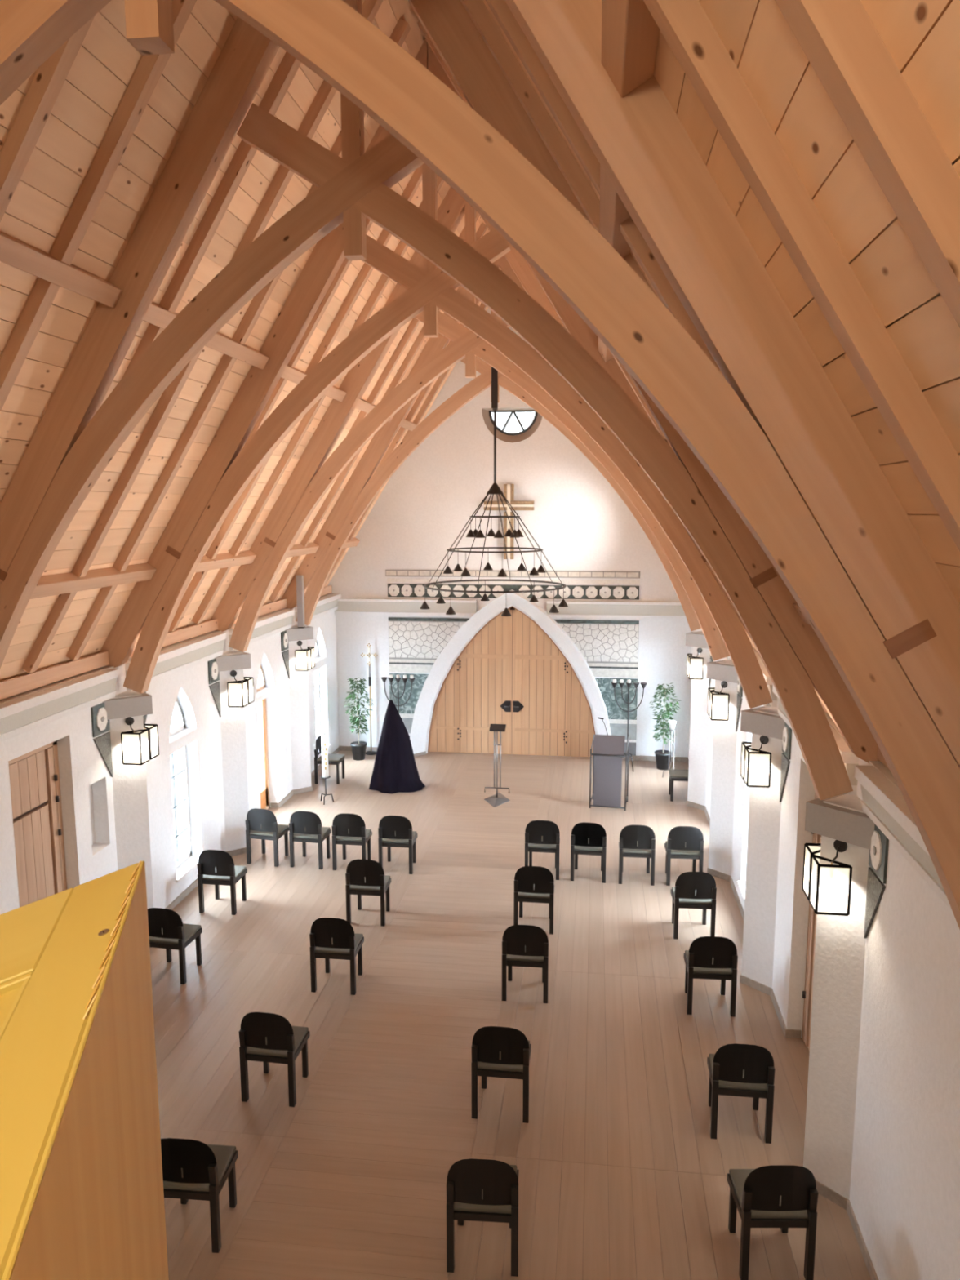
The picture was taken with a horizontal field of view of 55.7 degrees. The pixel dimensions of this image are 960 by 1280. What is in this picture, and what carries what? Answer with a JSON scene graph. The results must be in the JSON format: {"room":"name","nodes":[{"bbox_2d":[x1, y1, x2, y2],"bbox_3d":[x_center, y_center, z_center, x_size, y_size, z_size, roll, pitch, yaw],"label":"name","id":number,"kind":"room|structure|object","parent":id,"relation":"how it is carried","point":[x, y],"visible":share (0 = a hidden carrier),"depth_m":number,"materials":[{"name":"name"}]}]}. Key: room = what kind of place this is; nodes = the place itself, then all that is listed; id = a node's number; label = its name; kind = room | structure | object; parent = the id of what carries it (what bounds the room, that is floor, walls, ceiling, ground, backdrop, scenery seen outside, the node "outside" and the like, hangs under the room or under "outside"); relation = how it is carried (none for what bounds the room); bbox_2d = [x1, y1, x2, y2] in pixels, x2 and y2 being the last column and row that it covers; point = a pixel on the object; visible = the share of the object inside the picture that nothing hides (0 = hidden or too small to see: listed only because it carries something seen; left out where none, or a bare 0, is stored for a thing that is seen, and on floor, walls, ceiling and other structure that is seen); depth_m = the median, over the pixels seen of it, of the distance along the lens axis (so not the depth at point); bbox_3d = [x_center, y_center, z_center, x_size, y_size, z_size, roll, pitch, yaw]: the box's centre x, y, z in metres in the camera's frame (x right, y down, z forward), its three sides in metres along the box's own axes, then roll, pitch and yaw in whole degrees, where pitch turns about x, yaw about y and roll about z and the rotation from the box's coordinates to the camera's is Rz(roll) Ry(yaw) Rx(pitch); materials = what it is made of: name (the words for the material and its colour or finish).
{"room":"house of worship","nodes":[
{"label":"house of worship","id":0,"kind":"room"},
{"bbox_2d":[0,593,341,915],"bbox_3d":[-4.215,2.160,8.938,0.836,3.400,20.870,1,8,7],"label":"wall","id":1,"kind":"structure","parent":0,"point":[116,815],"depth_m":11.43,"materials":[{"name":"white paint"}]},
{"bbox_2d":[8,740,66,907],"bbox_3d":[-4.357,2.377,8.896,0.131,2.738,0.970,1,8,7],"label":"door","id":2,"kind":"structure","parent":1,"relation":"in","point":[34,775],"depth_m":8.92,"materials":[{"name":"brown wood"}]},
{"bbox_2d":[120,716,150,764],"bbox_3d":[-3.805,1.103,10.033,0.231,0.516,0.206,1,8,7],"label":"wall lantern","id":3,"kind":"object","parent":1,"relation":"attached to","point":[129,721],"visible":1,"depth_m":9.99,"materials":[{"name":"black metal"}]},
{"bbox_2d":[143,721,159,759],"bbox_3d":[-3.778,1.072,10.244,0.231,0.516,0.206,1,8,7],"label":"wall lantern","id":4,"kind":"object","parent":1,"relation":"attached to","point":[144,725],"visible":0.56,"depth_m":10.26,"materials":[{"name":"black metal"}]},
{"bbox_2d":[169,697,198,882],"bbox_3d":[-3.896,1.814,11.801,0.227,2.440,0.850,1,8,7],"label":"window","id":5,"kind":"structure","parent":1,"relation":"in","point":[179,861],"depth_m":12.03,"materials":[{"name":"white glass"}]},
{"bbox_2d":[226,670,248,707],"bbox_3d":[-3.438,0.685,12.899,0.231,0.516,0.206,1,8,7],"label":"wall lantern","id":6,"kind":"object","parent":1,"relation":"attached to","point":[233,673],"visible":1,"depth_m":12.85,"materials":[{"name":"black metal"}]},
{"bbox_2d":[149,746,339,947],"bbox_3d":[-4.071,3.720,8.893,0.286,0.085,20.370,1,8,7],"label":"baseboard","id":7,"kind":"structure","parent":1,"relation":"attached to","point":[242,851],"depth_m":13.24,"materials":[{"name":"stone"}]},
{"bbox_2d":[243,676,253,704],"bbox_3d":[-3.411,0.654,13.111,0.231,0.516,0.206,1,8,7],"label":"wall lantern","id":8,"kind":"object","parent":1,"relation":"attached to","point":[244,677],"visible":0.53,"depth_m":13.17,"materials":[{"name":"black metal"}]},
{"bbox_2d":[256,665,270,809],"bbox_3d":[-3.614,1.566,14.749,0.044,2.740,0.802,1,8,7],"label":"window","id":9,"kind":"structure","parent":1,"relation":"in","point":[264,793],"depth_m":15.04,"materials":[{"name":"brown wood"}]},
{"bbox_2d":[296,574,305,628],"bbox_3d":[-3.083,-0.659,15.620,0.110,0.910,0.099,1,8,7],"label":"loudspeaker","id":10,"kind":"object","parent":1,"relation":"on","point":[300,578],"visible":1,"depth_m":15.58,"materials":[{"name":"metal"}]},
{"bbox_2d":[296,576,302,626],"bbox_3d":[-3.089,-0.662,15.572,0.094,0.870,0.004,1,8,7],"label":"grille","id":11,"kind":"object","parent":10,"relation":"attached to","point":[299,579],"depth_m":15.57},
{"bbox_2d":[294,640,311,671],"bbox_3d":[-3.071,0.267,15.766,0.231,0.516,0.206,1,8,7],"label":"wall lantern","id":12,"kind":"object","parent":1,"relation":"attached to","point":[299,642],"visible":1,"depth_m":15.71,"materials":[{"name":"black metal"}]},
{"bbox_2d":[307,646,315,668],"bbox_3d":[-3.044,0.236,15.977,0.231,0.516,0.206,1,8,7],"label":"wall lantern","id":13,"kind":"object","parent":1,"relation":"attached to","point":[308,647],"visible":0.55,"depth_m":16.04,"materials":[{"name":"black metal"}]},
{"bbox_2d":[315,640,330,756],"bbox_3d":[-3.153,0.969,17.598,0.227,2.440,0.840,1,8,7],"label":"window","id":14,"kind":"structure","parent":1,"relation":"in","point":[318,726],"depth_m":17.95,"materials":[{"name":"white glass"}]},
{"bbox_2d":[0,0,959,768],"bbox_3d":[-0.688,-2.344,7.626,8.660,7.126,21.070,1,8,7],"label":"ceiling","id":15,"kind":"structure","parent":0,"point":[828,130],"depth_m":5.22,"materials":[{"name":"brown wood"}]},
{"bbox_2d":[99,39,772,708],"bbox_3d":[-0.488,-2.567,9.182,7.722,6.465,0.147,1,8,7],"label":"roof truss","id":16,"kind":"object","parent":15,"relation":"attached to","point":[225,470],"visible":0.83,"depth_m":9.14,"materials":[{"name":"brown wood"}]},
{"bbox_2d":[0,0,879,799],"bbox_3d":[-0.856,-2.149,6.316,7.722,6.465,0.147,1,8,7],"label":"roof truss","id":17,"kind":"object","parent":15,"relation":"attached to","point":[74,440],"visible":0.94,"depth_m":6.19,"materials":[{"name":"brown wood"}]},
{"bbox_2d":[210,186,729,661],"bbox_3d":[-0.121,-2.985,12.049,7.722,6.465,0.147,1,8,7],"label":"roof truss","id":18,"kind":"object","parent":15,"relation":"attached to","point":[309,481],"visible":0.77,"depth_m":12.09,"materials":[{"name":"brown wood"}]},
{"bbox_2d":[0,0,959,928],"bbox_3d":[-1.223,-1.731,3.449,7.722,6.465,0.147,1,8,7],"label":"roof truss","id":19,"kind":"object","parent":15,"relation":"attached to","point":[775,437],"visible":1,"depth_m":3.24,"materials":[{"name":"brown wood"}]},
{"bbox_2d":[280,255,701,631],"bbox_3d":[0.246,-3.403,14.915,7.722,6.465,0.147,1,8,7],"label":"roof truss","id":20,"kind":"object","parent":15,"relation":"attached to","point":[362,488],"visible":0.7,"depth_m":15.07,"materials":[{"name":"brown wood"}]},
{"bbox_2d":[420,366,568,616],"bbox_3d":[0.248,-2.510,15.045,2.444,3.970,2.444,1,8,7],"label":"chandelier","id":21,"kind":"object","parent":20,"relation":"hanging from","point":[495,489],"visible":1,"depth_m":14.95,"materials":[{"name":"metal"}]},
{"bbox_2d":[327,308,692,757],"bbox_3d":[0.589,-2.254,17.794,8.000,9.570,0.810,1,8,7],"label":"wall","id":22,"kind":"structure","parent":0,"point":[624,618],"depth_m":17.89,"materials":[{"name":"white paint"}]},
{"bbox_2d":[484,484,533,559],"bbox_3d":[0.565,-2.303,17.719,0.970,1.450,0.150,1,8,7],"label":"wall cross","id":23,"kind":"object","parent":22,"relation":"attached to","point":[508,490],"visible":0.87,"depth_m":17.62,"materials":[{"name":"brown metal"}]},
{"bbox_2d":[427,605,595,756],"bbox_3d":[0.650,0.828,18.353,3.580,3.074,0.180,1,8,7],"label":"door","id":24,"kind":"structure","parent":22,"relation":"in","point":[511,673],"depth_m":18.38,"materials":[{"name":"brown wood"}]},
{"bbox_2d":[488,409,537,435],"bbox_3d":[0.644,-4.215,17.629,0.962,0.501,0.060,1,8,7],"label":"window","id":25,"kind":"structure","parent":22,"relation":"in","point":[513,422],"depth_m":17.62,"materials":[{"name":"grey glass"}]},
{"bbox_2d":[338,746,688,762],"bbox_3d":[0.567,2.345,18.243,7.110,0.100,0.451,1,8,7],"label":"baseboard","id":26,"kind":"structure","parent":22,"relation":"attached to","point":[679,759],"depth_m":18.13,"materials":[{"name":"wood"}]},
{"bbox_2d":[149,751,871,1279],"bbox_3d":[-0.661,3.848,8.678,8.000,0.125,20.770,1,8,7],"label":"floor","id":27,"kind":"structure","parent":0,"point":[623,1175],"depth_m":8.29,"materials":[{"name":"beige wood"}]},
{"bbox_2d":[147,907,202,984],"bbox_3d":[-3.321,3.204,9.843,0.470,0.830,0.454,2,8,11],"label":"chair","id":28,"kind":"object","parent":27,"relation":"on","point":[166,930],"visible":0.77,"depth_m":9.62,"materials":[{"name":"black wood"}]},
{"bbox_2d":[160,1137,238,1253],"bbox_3d":[-1.986,3.711,6.349,0.470,0.830,0.454,1,8,5],"label":"chair","id":29,"kind":"object","parent":27,"relation":"on","point":[193,1170],"visible":0.81,"depth_m":6.13,"materials":[{"name":"black wood"}]},
{"bbox_2d":[196,849,247,915],"bbox_3d":[-3.239,2.967,11.474,0.470,0.830,0.454,1,8,8],"label":"chair","id":30,"kind":"object","parent":27,"relation":"on","point":[218,868],"visible":1,"depth_m":11.27,"materials":[{"name":"black wood"}]},
{"bbox_2d":[244,808,288,866],"bbox_3d":[-3.030,2.743,13.008,0.470,0.830,0.454,2,9,13],"label":"chair","id":31,"kind":"object","parent":27,"relation":"on","point":[262,824],"visible":1,"depth_m":12.80,"materials":[{"name":"black wood"}]},
{"bbox_2d":[238,1012,310,1106],"bbox_3d":[-1.762,3.491,7.862,0.470,0.830,0.454,1,8,9],"label":"chair","id":32,"kind":"object","parent":27,"relation":"on","point":[264,1037],"visible":1,"depth_m":7.65,"materials":[{"name":"black wood"}]},
{"bbox_2d":[288,810,331,869],"bbox_3d":[-2.399,2.758,12.900,0.470,0.830,0.454,1,8,10],"label":"chair","id":33,"kind":"object","parent":27,"relation":"on","point":[304,827],"visible":1,"depth_m":12.69,"materials":[{"name":"black wood"}]},
{"bbox_2d":[320,733,333,804],"bbox_3d":[-2.645,2.183,15.485,0.236,1.227,0.218,1,8,7],"label":"paschal candle","id":34,"kind":"object","parent":27,"relation":"on","point":[325,775],"visible":1,"depth_m":15.45,"materials":[{"name":"wax"}]},
{"bbox_2d":[314,735,345,784],"bbox_3d":[-2.766,2.195,16.769,0.454,0.830,0.470,1,8,7],"label":"chair","id":35,"kind":"object","parent":27,"relation":"on","point":[333,759],"visible":0.75,"depth_m":16.62,"materials":[{"name":"black wood"}]},
{"bbox_2d":[309,917,364,995],"bbox_3d":[-1.500,3.235,9.617,0.470,0.830,0.454,1,8,7],"label":"chair","id":36,"kind":"object","parent":27,"relation":"on","point":[331,938],"visible":1,"depth_m":9.40,"materials":[{"name":"black wood"}]},
{"bbox_2d":[331,813,372,870],"bbox_3d":[-1.792,2.771,12.804,0.470,0.830,0.454,1,8,7],"label":"chair","id":37,"kind":"object","parent":27,"relation":"on","point":[347,828],"visible":0.92,"depth_m":12.59,"materials":[{"name":"black wood"}]},
{"bbox_2d":[343,677,373,760],"bbox_3d":[-2.419,1.571,18.171,0.593,1.659,0.680,1,8,7],"label":"fig","id":38,"kind":"object","parent":27,"relation":"on","point":[358,748],"visible":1,"depth_m":18.12,"materials":[{"name":"green plant"}]},
{"bbox_2d":[350,741,367,760],"bbox_3d":[-2.433,2.233,18.260,0.330,0.325,0.330,1,8,7],"label":"pot","id":39,"kind":"object","parent":27,"relation":"on","point":[358,748],"depth_m":18.16,"materials":[{"name":"black plastic"}]},
{"bbox_2d":[345,859,391,926],"bbox_3d":[-1.358,3.009,11.166,0.470,0.830,0.454,1,8,7],"label":"chair","id":40,"kind":"object","parent":27,"relation":"on","point":[363,877],"visible":1,"depth_m":10.95,"materials":[{"name":"black wood"}]},
{"bbox_2d":[360,643,377,755],"bbox_3d":[-2.234,1.199,18.524,0.262,2.294,0.280,-8,11,-42],"label":"processional cross","id":41,"kind":"object","parent":27,"relation":"on","point":[369,655],"visible":0.98,"depth_m":18.47,"materials":[{"name":"metal"}]},
{"bbox_2d":[368,699,425,794],"bbox_3d":[-1.500,1.867,16.368,1.021,1.588,0.902,1,8,7],"label":"draped cloth","id":42,"kind":"object","parent":27,"relation":"on","point":[395,770],"visible":1,"depth_m":16.16,"materials":[{"name":"black fabric"}]},
{"bbox_2d":[377,815,417,874],"bbox_3d":[-1.138,2.783,12.716,0.470,0.830,0.454,1,8,7],"label":"chair","id":43,"kind":"object","parent":27,"relation":"on","point":[393,831],"visible":0.99,"depth_m":12.50,"materials":[{"name":"black wood"}]},
{"bbox_2d":[381,674,414,712],"bbox_3d":[-1.603,1.560,17.939,0.640,1.752,0.381,-2,8,-12],"label":"candelabrum","id":44,"kind":"object","parent":27,"relation":"on","point":[391,677],"visible":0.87,"depth_m":17.86,"materials":[{"name":"metal"}]},
{"bbox_2d":[381,676,387,683],"bbox_3d":[-1.884,0.794,17.899,0.124,0.115,0.124,1,8,7],"label":"cup","id":45,"kind":"object","parent":44,"relation":"on","point":[384,678],"depth_m":17.86,"materials":[{"name":"metal"}]},
{"bbox_2d":[401,677,408,683],"bbox_3d":[-1.475,0.801,17.847,0.124,0.115,0.124,1,8,7],"label":"cup","id":46,"kind":"object","parent":44,"relation":"on","point":[404,679],"depth_m":17.81,"materials":[{"name":"metal"}]},
{"bbox_2d":[408,677,414,683],"bbox_3d":[-1.339,0.803,17.830,0.124,0.115,0.124,1,8,7],"label":"cup","id":47,"kind":"object","parent":44,"relation":"on","point":[411,679],"depth_m":17.79,"materials":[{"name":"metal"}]},
{"bbox_2d":[446,1158,519,1276],"bbox_3d":[0.031,3.737,6.153,0.470,0.830,0.454,1,8,4],"label":"chair","id":48,"kind":"object","parent":27,"relation":"on","point":[486,1190],"visible":1,"depth_m":5.93,"materials":[{"name":"black wood"}]},
{"bbox_2d":[484,724,510,807],"bbox_3d":[0.291,2.112,15.612,0.392,1.319,0.697,-3,9,-22],"label":"stand","id":49,"kind":"object","parent":27,"relation":"on","point":[497,799],"visible":1,"depth_m":15.59,"materials":[{"name":"grey metal"}]},
{"bbox_2d":[471,1026,531,1123],"bbox_3d":[0.192,3.519,7.653,0.470,0.830,0.454,1,8,7],"label":"chair","id":50,"kind":"object","parent":27,"relation":"on","point":[504,1052],"visible":1,"depth_m":7.43,"materials":[{"name":"black wood"}]},
{"bbox_2d":[502,924,548,1003],"bbox_3d":[0.481,3.256,9.451,0.470,0.830,0.454,1,8,6],"label":"chair","id":51,"kind":"object","parent":27,"relation":"on","point":[522,945],"visible":1,"depth_m":9.23,"materials":[{"name":"black wood"}]},
{"bbox_2d":[513,866,554,934],"bbox_3d":[0.663,3.037,10.953,0.470,0.830,0.454,1,8,7],"label":"chair","id":52,"kind":"object","parent":27,"relation":"on","point":[532,884],"visible":0.98,"depth_m":10.73,"materials":[{"name":"black wood"}]},
{"bbox_2d":[524,820,559,879],"bbox_3d":[0.868,2.809,12.519,0.470,0.830,0.454,1,8,7],"label":"chair","id":53,"kind":"object","parent":27,"relation":"on","point":[540,836],"visible":0.94,"depth_m":12.30,"materials":[{"name":"black wood"}]},
{"bbox_2d":[570,822,606,883],"bbox_3d":[1.491,2.822,12.426,0.470,0.830,0.454,1,8,9],"label":"chair","id":54,"kind":"object","parent":27,"relation":"on","point":[586,838],"visible":1,"depth_m":12.21,"materials":[{"name":"black wood"}]},
{"bbox_2d":[589,716,629,810],"bbox_3d":[2.186,2.054,15.328,0.609,1.512,0.484,2,9,13],"label":"lectern","id":55,"kind":"object","parent":27,"relation":"on","point":[608,751],"visible":1,"depth_m":15.16,"materials":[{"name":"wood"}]},
{"bbox_2d":[611,679,646,772],"bbox_3d":[2.859,1.621,17.477,0.640,1.752,0.381,4,9,27],"label":"candelabrum","id":56,"kind":"object","parent":27,"relation":"on","point":[628,683],"visible":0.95,"depth_m":17.34,"materials":[{"name":"metal"}]},
{"bbox_2d":[611,681,617,688],"bbox_3d":[2.569,0.865,17.369,0.124,0.115,0.124,1,8,7],"label":"cup","id":57,"kind":"object","parent":56,"relation":"on","point":[614,683],"depth_m":17.34,"materials":[{"name":"metal"}]},
{"bbox_2d":[618,682,625,688],"bbox_3d":[2.705,0.868,17.352,0.124,0.115,0.124,1,8,7],"label":"cup","id":58,"kind":"object","parent":56,"relation":"on","point":[621,684],"depth_m":17.32,"materials":[{"name":"metal"}]},
{"bbox_2d":[626,682,632,688],"bbox_3d":[2.842,0.870,17.335,0.124,0.115,0.124,1,8,7],"label":"cup","id":59,"kind":"object","parent":56,"relation":"on","point":[628,684],"depth_m":17.30,"materials":[{"name":"metal"}]},
{"bbox_2d":[633,682,639,688],"bbox_3d":[2.978,0.872,17.317,0.124,0.115,0.124,1,8,7],"label":"cup","id":60,"kind":"object","parent":56,"relation":"on","point":[636,684],"depth_m":17.28,"materials":[{"name":"metal"}]},
{"bbox_2d":[640,682,646,688],"bbox_3d":[3.115,0.874,17.300,0.124,0.115,0.124,1,8,7],"label":"cup","id":61,"kind":"object","parent":56,"relation":"on","point":[643,684],"depth_m":17.27,"materials":[{"name":"metal"}]},
{"bbox_2d":[618,825,655,885],"bbox_3d":[2.118,2.834,12.334,0.470,0.830,0.454,1,8,6],"label":"chair","id":62,"kind":"object","parent":27,"relation":"on","point":[635,841],"visible":1,"depth_m":12.11,"materials":[{"name":"black wood"}]},
{"bbox_2d":[654,750,671,769],"bbox_3d":[3.537,2.325,17.570,0.330,0.325,0.330,1,8,7],"label":"pot","id":63,"kind":"object","parent":27,"relation":"on","point":[661,756],"depth_m":17.47,"materials":[{"name":"black plastic"}]},
{"bbox_2d":[649,683,679,769],"bbox_3d":[3.543,1.656,17.447,0.615,1.684,0.570,-7,11,-41],"label":"fig","id":64,"kind":"object","parent":27,"relation":"on","point":[661,756],"visible":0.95,"depth_m":17.42,"materials":[{"name":"green plant"}]},
{"bbox_2d":[662,720,675,777],"bbox_3d":[3.587,2.031,17.047,0.328,1.062,0.288,1,8,7],"label":"candle stand","id":65,"kind":"object","parent":27,"relation":"on","point":[672,723],"visible":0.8,"depth_m":16.97,"materials":[{"name":"grey metal"}]},
{"bbox_2d":[668,768,688,801],"bbox_3d":[3.512,2.338,15.731,0.454,0.830,0.470,1,8,7],"label":"chair","id":66,"kind":"object","parent":27,"relation":"on","point":[676,775],"visible":0.42,"depth_m":15.61,"materials":[{"name":"black wood"}]},
{"bbox_2d":[664,826,703,885],"bbox_3d":[2.746,2.840,12.288,0.470,0.830,0.454,1,8,5],"label":"chair","id":67,"kind":"object","parent":27,"relation":"on","point":[683,842],"visible":0.91,"depth_m":12.07,"materials":[{"name":"black wood"}]},
{"bbox_2d":[671,871,716,939],"bbox_3d":[2.520,3.059,10.785,0.470,0.830,0.454,1,8,4],"label":"chair","id":68,"kind":"object","parent":27,"relation":"on","point":[691,890],"visible":1,"depth_m":10.57,"materials":[{"name":"black wood"}]},
{"bbox_2d":[683,936,737,1017],"bbox_3d":[2.318,3.291,9.200,0.470,0.830,0.454,1,8,5],"label":"chair","id":69,"kind":"object","parent":27,"relation":"on","point":[708,957],"visible":1,"depth_m":8.98,"materials":[{"name":"black wood"}]},
{"bbox_2d":[706,1043,774,1143],"bbox_3d":[2.108,3.552,7.408,0.470,0.830,0.454,1,8,7],"label":"chair","id":70,"kind":"object","parent":27,"relation":"on","point":[744,1070],"visible":1,"depth_m":7.19,"materials":[{"name":"black wood"}]},
{"bbox_2d":[727,1164,817,1279],"bbox_3d":[1.940,3.743,6.097,0.470,0.830,0.454,0,8,0],"label":"chair","id":71,"kind":"object","parent":27,"relation":"on","point":[784,1197],"visible":1,"depth_m":5.88,"materials":[{"name":"black wood"}]},
{"bbox_2d":[685,628,959,1279],"bbox_3d":[2.902,2.281,8.044,0.836,3.400,20.870,1,8,7],"label":"wall","id":72,"kind":"structure","parent":0,"point":[879,1076],"depth_m":6.28,"materials":[{"name":"white paint"}]},
{"bbox_2d":[686,653,692,676],"bbox_3d":[3.573,0.349,15.145,0.231,0.516,0.206,1,8,7],"label":"wall lantern","id":73,"kind":"object","parent":72,"relation":"attached to","point":[687,654],"visible":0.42,"depth_m":15.24,"materials":[{"name":"black metal"}]},
{"bbox_2d":[687,647,703,679],"bbox_3d":[3.546,0.379,14.934,0.231,0.516,0.206,1,8,7],"label":"wall lantern","id":74,"kind":"object","parent":72,"relation":"attached to","point":[699,650],"visible":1,"depth_m":14.88,"materials":[{"name":"black metal"}]},
{"bbox_2d":[706,687,715,715],"bbox_3d":[3.206,0.767,12.279,0.231,0.516,0.206,1,8,7],"label":"wall lantern","id":75,"kind":"object","parent":72,"relation":"attached to","point":[708,688],"visible":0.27,"depth_m":12.37,"materials":[{"name":"black metal"}]},
{"bbox_2d":[709,680,729,720],"bbox_3d":[3.179,0.797,12.068,0.231,0.516,0.206,1,8,7],"label":"wall lantern","id":76,"kind":"object","parent":72,"relation":"attached to","point":[724,684],"visible":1,"depth_m":12.01,"materials":[{"name":"black metal"}]},
{"bbox_2d":[737,880,745,901],"bbox_3d":[3.313,1.936,10.895,0.227,2.440,0.850,1,8,7],"label":"window","id":77,"kind":"structure","parent":72,"relation":"in","point":[742,891],"depth_m":11.24,"materials":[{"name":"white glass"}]},
{"bbox_2d":[740,742,751,780],"bbox_3d":[2.839,1.185,9.412,0.231,0.516,0.206,1,8,7],"label":"wall lantern","id":78,"kind":"object","parent":72,"relation":"attached to","point":[743,744],"visible":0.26,"depth_m":9.51,"materials":[{"name":"black metal"}]},
{"bbox_2d":[743,735,771,787],"bbox_3d":[2.812,1.215,9.201,0.231,0.516,0.206,1,8,7],"label":"wall lantern","id":79,"kind":"object","parent":72,"relation":"attached to","point":[764,740],"visible":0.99,"depth_m":9.14,"materials":[{"name":"black metal"}]},
{"bbox_2d":[686,758,878,1279],"bbox_3d":[2.699,3.835,8.042,0.286,0.085,20.370,1,8,7],"label":"baseboard","id":80,"kind":"structure","parent":72,"relation":"attached to","point":[822,1189],"depth_m":6.70,"materials":[{"name":"stone"}]},
{"bbox_2d":[801,791,821,1052],"bbox_3d":[3.022,2.503,7.969,0.131,2.738,0.970,1,8,7],"label":"door","id":81,"kind":"structure","parent":72,"relation":"in","point":[816,838],"depth_m":8.39,"materials":[{"name":"brown wood"}]},
{"bbox_2d":[801,843,821,900],"bbox_3d":[2.471,1.602,6.546,0.231,0.516,0.206,1,8,7],"label":"wall lantern","id":82,"kind":"object","parent":72,"relation":"attached to","point":[806,847],"visible":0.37,"depth_m":6.63,"materials":[{"name":"black metal"}]},
{"bbox_2d":[808,840,852,915],"bbox_3d":[2.444,1.633,6.335,0.231,0.516,0.206,1,8,7],"label":"wall lantern","id":83,"kind":"object","parent":72,"relation":"attached to","point":[839,846],"visible":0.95,"depth_m":6.28,"materials":[{"name":"black metal"}]},
{"bbox_3d":[-1.742,1.652,-0.224,7.110,0.200,3.650,1,8,7],"label":"floor","id":84,"kind":"structure","parent":0,"visible":0},
{"bbox_2d":[0,861,168,1279],"bbox_3d":[-0.564,0.872,0.612,0.591,1.100,0.920,-2,9,-13],"label":"pipe organ","id":85,"kind":"object","parent":84,"relation":"on","point":[82,1194],"visible":1,"depth_m":0.77,"materials":[{"name":"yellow wood"}]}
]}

